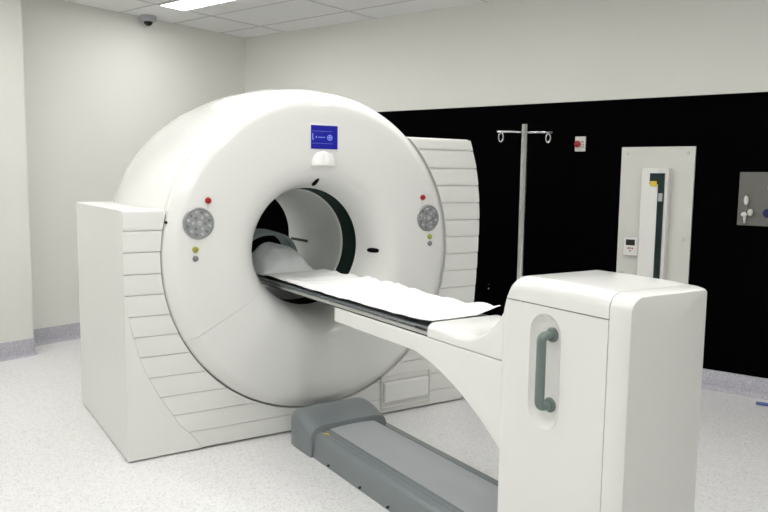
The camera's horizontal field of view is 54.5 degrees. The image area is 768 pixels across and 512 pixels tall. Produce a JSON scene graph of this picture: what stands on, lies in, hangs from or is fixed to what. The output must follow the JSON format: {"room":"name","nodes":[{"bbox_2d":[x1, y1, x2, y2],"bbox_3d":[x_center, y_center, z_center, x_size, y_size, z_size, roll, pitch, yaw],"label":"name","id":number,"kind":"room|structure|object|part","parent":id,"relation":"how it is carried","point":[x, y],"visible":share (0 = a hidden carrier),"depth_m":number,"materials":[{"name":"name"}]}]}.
{"room":"radiology room","nodes":[
{"label":"radiology room","id":0,"kind":"room"},
{"bbox_2d":[0,0,33,342],"bbox_3d":[-4.699,-0.511,4.346,0.700,3.000,4.938,6,8,39],"label":"wall","id":1,"kind":"structure","parent":0,"point":[16,311],"depth_m":5.97,"materials":[{"name":"paint"}]},
{"bbox_2d":[0,338,35,361],"bbox_3d":[-4.442,0.937,4.279,0.034,0.142,4.942,6,8,38],"label":"baseboard","id":2,"kind":"structure","parent":1,"relation":"attached to","point":[17,349],"depth_m":6.09,"materials":[{"name":"plastic"}]},
{"bbox_2d":[21,0,244,329],"bbox_3d":[-2.411,-0.811,7.428,0.355,3.000,2.794,6,8,39],"label":"wall","id":3,"kind":"structure","parent":0,"point":[99,84],"depth_m":6.78,"materials":[{"name":"paint"}]},
{"bbox_2d":[33,322,79,345],"bbox_3d":[-2.347,0.627,7.430,0.034,0.142,2.626,5,8,37],"label":"baseboard","id":4,"kind":"structure","parent":3,"relation":"attached to","point":[54,334],"depth_m":6.69,"materials":[{"name":"plastic"}]},
{"bbox_2d":[62,0,495,37],"bbox_3d":[-0.367,-1.824,2.607,9.600,0.100,8.300,6,8,39],"label":"ceiling","id":5,"kind":"structure","parent":0,"point":[296,9],"depth_m":6.82,"materials":[{"name":"white tile"}]},
{"bbox_2d":[140,14,156,25],"bbox_3d":[-2.244,-2.237,7.102,0.156,0.092,0.156,6,8,39],"label":"security camera","id":6,"kind":"object","parent":5,"relation":"attached to","point":[148,20],"visible":1,"depth_m":7.05,"materials":[{"name":"grey plastic"}]},
{"bbox_2d":[158,0,234,10],"bbox_3d":[-1.446,-2.184,6.325,1.190,0.016,0.275,6,8,39],"label":"recessed light","id":7,"kind":"object","parent":5,"relation":"in","point":[183,5],"visible":1,"depth_m":6.52,"materials":[{"name":"white plastic"}]},
{"bbox_2d":[119,0,487,32],"bbox_3d":[-0.369,-1.756,2.454,9.038,0.006,7.650,6,8,39],"label":"trim","id":8,"kind":"structure","parent":5,"relation":"attached to","point":[137,0],"depth_m":6.84,"materials":[{"name":"silver metal"}]},
{"bbox_2d":[0,338,767,511],"bbox_3d":[-0.409,1.258,2.938,9.600,0.100,8.300,6,8,39],"label":"floor","id":9,"kind":"structure","parent":0,"point":[55,456],"depth_m":3.98,"materials":[{"name":"tile"}]},
{"bbox_2d":[76,89,478,461],"bbox_3d":[-0.644,-0.038,4.900,2.338,2.050,1.296,-3,7,-32],"label":"scanner","id":10,"kind":"object","parent":9,"relation":"on","point":[184,347],"visible":0.94,"depth_m":4.26,"materials":[{"name":"white plastic"}]},
{"bbox_3d":[-1.172,0.611,3.980,0.402,0.927,0.024,-3,7,-32],"label":"corner panel","id":11,"kind":"part","parent":10,"relation":"part of","materials":[{"name":"white plastic"}]},
{"bbox_3d":[-0.866,0.400,4.154,1.124,1.307,0.020,-3,7,-32],"label":"slatted panel","id":12,"kind":"part","parent":10,"relation":"part of","materials":[{"name":"white plastic"}]},
{"bbox_3d":[0.136,0.861,4.844,0.388,0.220,0.024,-3,7,-32],"label":"service panel frame","id":13,"kind":"part","parent":10,"relation":"part of","materials":[{"name":"white plastic"}]},
{"bbox_3d":[0.140,0.860,4.835,0.344,0.130,0.044,-3,7,-32],"label":"service panel","id":14,"kind":"part","parent":10,"relation":"part of","materials":[{"name":"white plastic"}]},
{"bbox_3d":[0.123,0.128,4.758,1.211,1.745,0.020,-3,7,-32],"label":"slatted panel","id":15,"kind":"part","parent":10,"relation":"part of","materials":[{"name":"white plastic"}]},
{"bbox_2d":[257,270,706,511],"bbox_3d":[0.079,0.540,3.716,0.520,1.173,3.730,-3,7,-32],"label":"table","id":16,"kind":"object","parent":9,"relation":"on","point":[586,386],"visible":0.97,"depth_m":2.57,"materials":[{"name":"white plastic"}]},
{"bbox_2d":[253,229,296,250],"bbox_3d":[-0.814,-0.051,5.085,0.440,0.257,0.200,-3,7,-32],"label":"support","id":17,"kind":"object","parent":16,"relation":"on","point":[284,239],"visible":0.37,"depth_m":5.06,"materials":[{"name":"grey plastic"}]},
{"bbox_2d":[291,397,385,457],"bbox_3d":[-0.260,0.959,4.259,0.491,0.216,0.267,-3,7,-32],"label":"hood","id":18,"kind":"object","parent":16,"relation":"attached to","point":[307,422],"depth_m":4.16,"materials":[{"name":"grey plastic"}]},
{"bbox_3d":[-0.274,0.205,4.258,0.410,0.018,2.338,-3,7,-32],"label":"slide rail","id":19,"kind":"part","parent":16,"relation":"part of","materials":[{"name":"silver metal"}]},
{"bbox_2d":[256,269,500,320],"bbox_3d":[-0.177,0.161,4.111,0.416,0.054,2.000,-3,7,-32],"label":"sheet","id":20,"kind":"object","parent":16,"relation":"on","point":[397,298],"visible":0.94,"depth_m":3.86,"materials":[{"name":"white fabric"}]},
{"bbox_2d":[252,242,313,273],"bbox_3d":[-0.707,-0.001,4.921,0.390,0.170,0.440,-3,7,-32],"label":"pillow","id":21,"kind":"object","parent":20,"relation":"on","point":[268,257],"visible":0.88,"depth_m":4.80,"materials":[{"name":"white fabric"}]},
{"bbox_3d":[0.302,0.578,3.384,0.420,0.509,1.428,-3,7,-32],"label":"lift arm","id":22,"kind":"part","parent":16,"relation":"part of","materials":[{"name":"white plastic"}]},
{"bbox_3d":[0.615,1.126,3.364,0.048,0.098,2.450,-3,7,-32],"label":"rail","id":23,"kind":"part","parent":16,"relation":"part of","materials":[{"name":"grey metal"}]},
{"bbox_2d":[497,124,551,279],"bbox_3d":[0.610,-0.072,3.312,0.239,1.012,0.071,-1,6,-18],"label":"pole","id":24,"kind":"object","parent":16,"relation":"attached to","point":[524,140],"visible":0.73,"depth_m":3.28,"materials":[{"name":"silver metal"}]},
{"bbox_3d":[0.555,-0.542,3.260,0.122,0.011,0.008,0,6,-4],"label":"hook arm","id":25,"kind":"part","parent":24,"relation":"part of","materials":[{"name":"silver metal"}]},
{"bbox_3d":[0.677,-0.541,3.268,0.122,0.011,0.008,0,6,-4],"label":"hook arm","id":26,"kind":"part","parent":24,"relation":"part of","materials":[{"name":"silver metal"}]},
{"bbox_3d":[0.550,0.395,2.557,0.068,0.278,0.036,-3,7,-32],"label":"handle","id":27,"kind":"part","parent":16,"relation":"part of","materials":[{"name":"grey"}]},
{"bbox_3d":[0.573,0.516,2.586,0.013,0.052,0.052,-3,7,-32],"label":"handle mount","id":28,"kind":"part","parent":16,"relation":"part of","materials":[{"name":"grey"}]},
{"bbox_3d":[0.576,0.271,2.560,0.013,0.052,0.052,-3,7,-32],"label":"handle mount","id":29,"kind":"part","parent":16,"relation":"part of","materials":[{"name":"grey"}]},
{"bbox_3d":[0.743,0.120,2.632,0.408,0.088,0.482,-3,7,-32],"label":"cabinet lid","id":30,"kind":"part","parent":16,"relation":"part of","materials":[{"name":"white plastic"}]},
{"bbox_2d":[756,402,767,405],"bbox_3d":[2.912,1.034,4.861,0.883,0.023,0.052,5,7,34],"label":"cable","id":31,"kind":"object","parent":9,"relation":"on","point":[757,403],"visible":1,"depth_m":5.07,"materials":[{"name":"blue plastic"}]},
{"bbox_2d":[245,0,767,378],"bbox_3d":[2.006,-0.567,5.712,9.205,3.000,0.250,6,8,38],"label":"wall","id":32,"kind":"structure","parent":0,"point":[498,52],"depth_m":6.15,"materials":[{"name":"paint"}]},
{"bbox_2d":[485,280,492,294],"bbox_3d":[0.915,0.276,6.529,0.075,0.120,0.014,6,8,39],"label":"wall socket","id":33,"kind":"object","parent":32,"relation":"attached to","point":[488,284],"visible":1,"depth_m":6.52,"materials":[{"name":"black"}]},
{"bbox_2d":[252,92,767,378],"bbox_3d":[2.033,-0.191,5.636,9.009,1.980,0.016,5,8,37],"label":"wall panel","id":34,"kind":"object","parent":32,"relation":"attached to","point":[573,197],"depth_m":5.84,"materials":[{"name":"black"}]},
{"bbox_2d":[574,136,585,150],"bbox_3d":[1.546,-0.887,5.902,0.086,0.117,0.057,6,8,39],"label":"button","id":35,"kind":"object","parent":34,"relation":"attached to","point":[580,142],"visible":1,"depth_m":5.90,"materials":[{"name":"white plastic"}]},
{"bbox_2d":[616,146,695,283],"bbox_3d":[2.007,-0.282,5.578,0.544,1.062,0.104,6,8,39],"label":"panel","id":36,"kind":"object","parent":32,"relation":"attached to","point":[657,183],"visible":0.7,"depth_m":5.53,"materials":[{"name":"white plastic"}]},
{"bbox_2d":[623,237,638,255],"bbox_3d":[1.891,-0.074,5.708,0.113,0.138,0.038,6,8,39],"label":"controller","id":37,"kind":"object","parent":36,"relation":"attached to","point":[630,247],"visible":0.95,"depth_m":5.69,"materials":[{"name":"white plastic"}]},
{"bbox_2d":[701,369,767,399],"bbox_3d":[2.008,0.868,5.733,9.004,0.142,0.034,5,8,37],"label":"baseboard","id":38,"kind":"structure","parent":32,"relation":"attached to","point":[732,383],"depth_m":5.35,"materials":[{"name":"plastic"}]},
{"bbox_2d":[737,172,767,225],"bbox_3d":[2.787,-0.373,5.001,0.769,0.372,0.048,6,8,39],"label":"panel","id":39,"kind":"object","parent":32,"relation":"attached to","point":[754,184],"visible":1,"depth_m":5.18,"materials":[{"name":"grey metal"}]},
{"bbox_2d":[741,194,752,222],"bbox_3d":[2.531,-0.329,5.199,0.080,0.202,0.040,6,8,39],"label":"connectors","id":40,"kind":"object","parent":39,"relation":"hanging from","point":[746,199],"visible":1,"depth_m":5.19,"materials":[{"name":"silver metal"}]},
{"bbox_2d":[763,209,767,217],"bbox_3d":[2.633,-0.294,5.123,0.060,0.060,0.032,6,8,39],"label":"outlet","id":41,"kind":"object","parent":39,"relation":"attached to","point":[765,211],"depth_m":5.12,"materials":[{"name":"blue plastic"}]}
]}

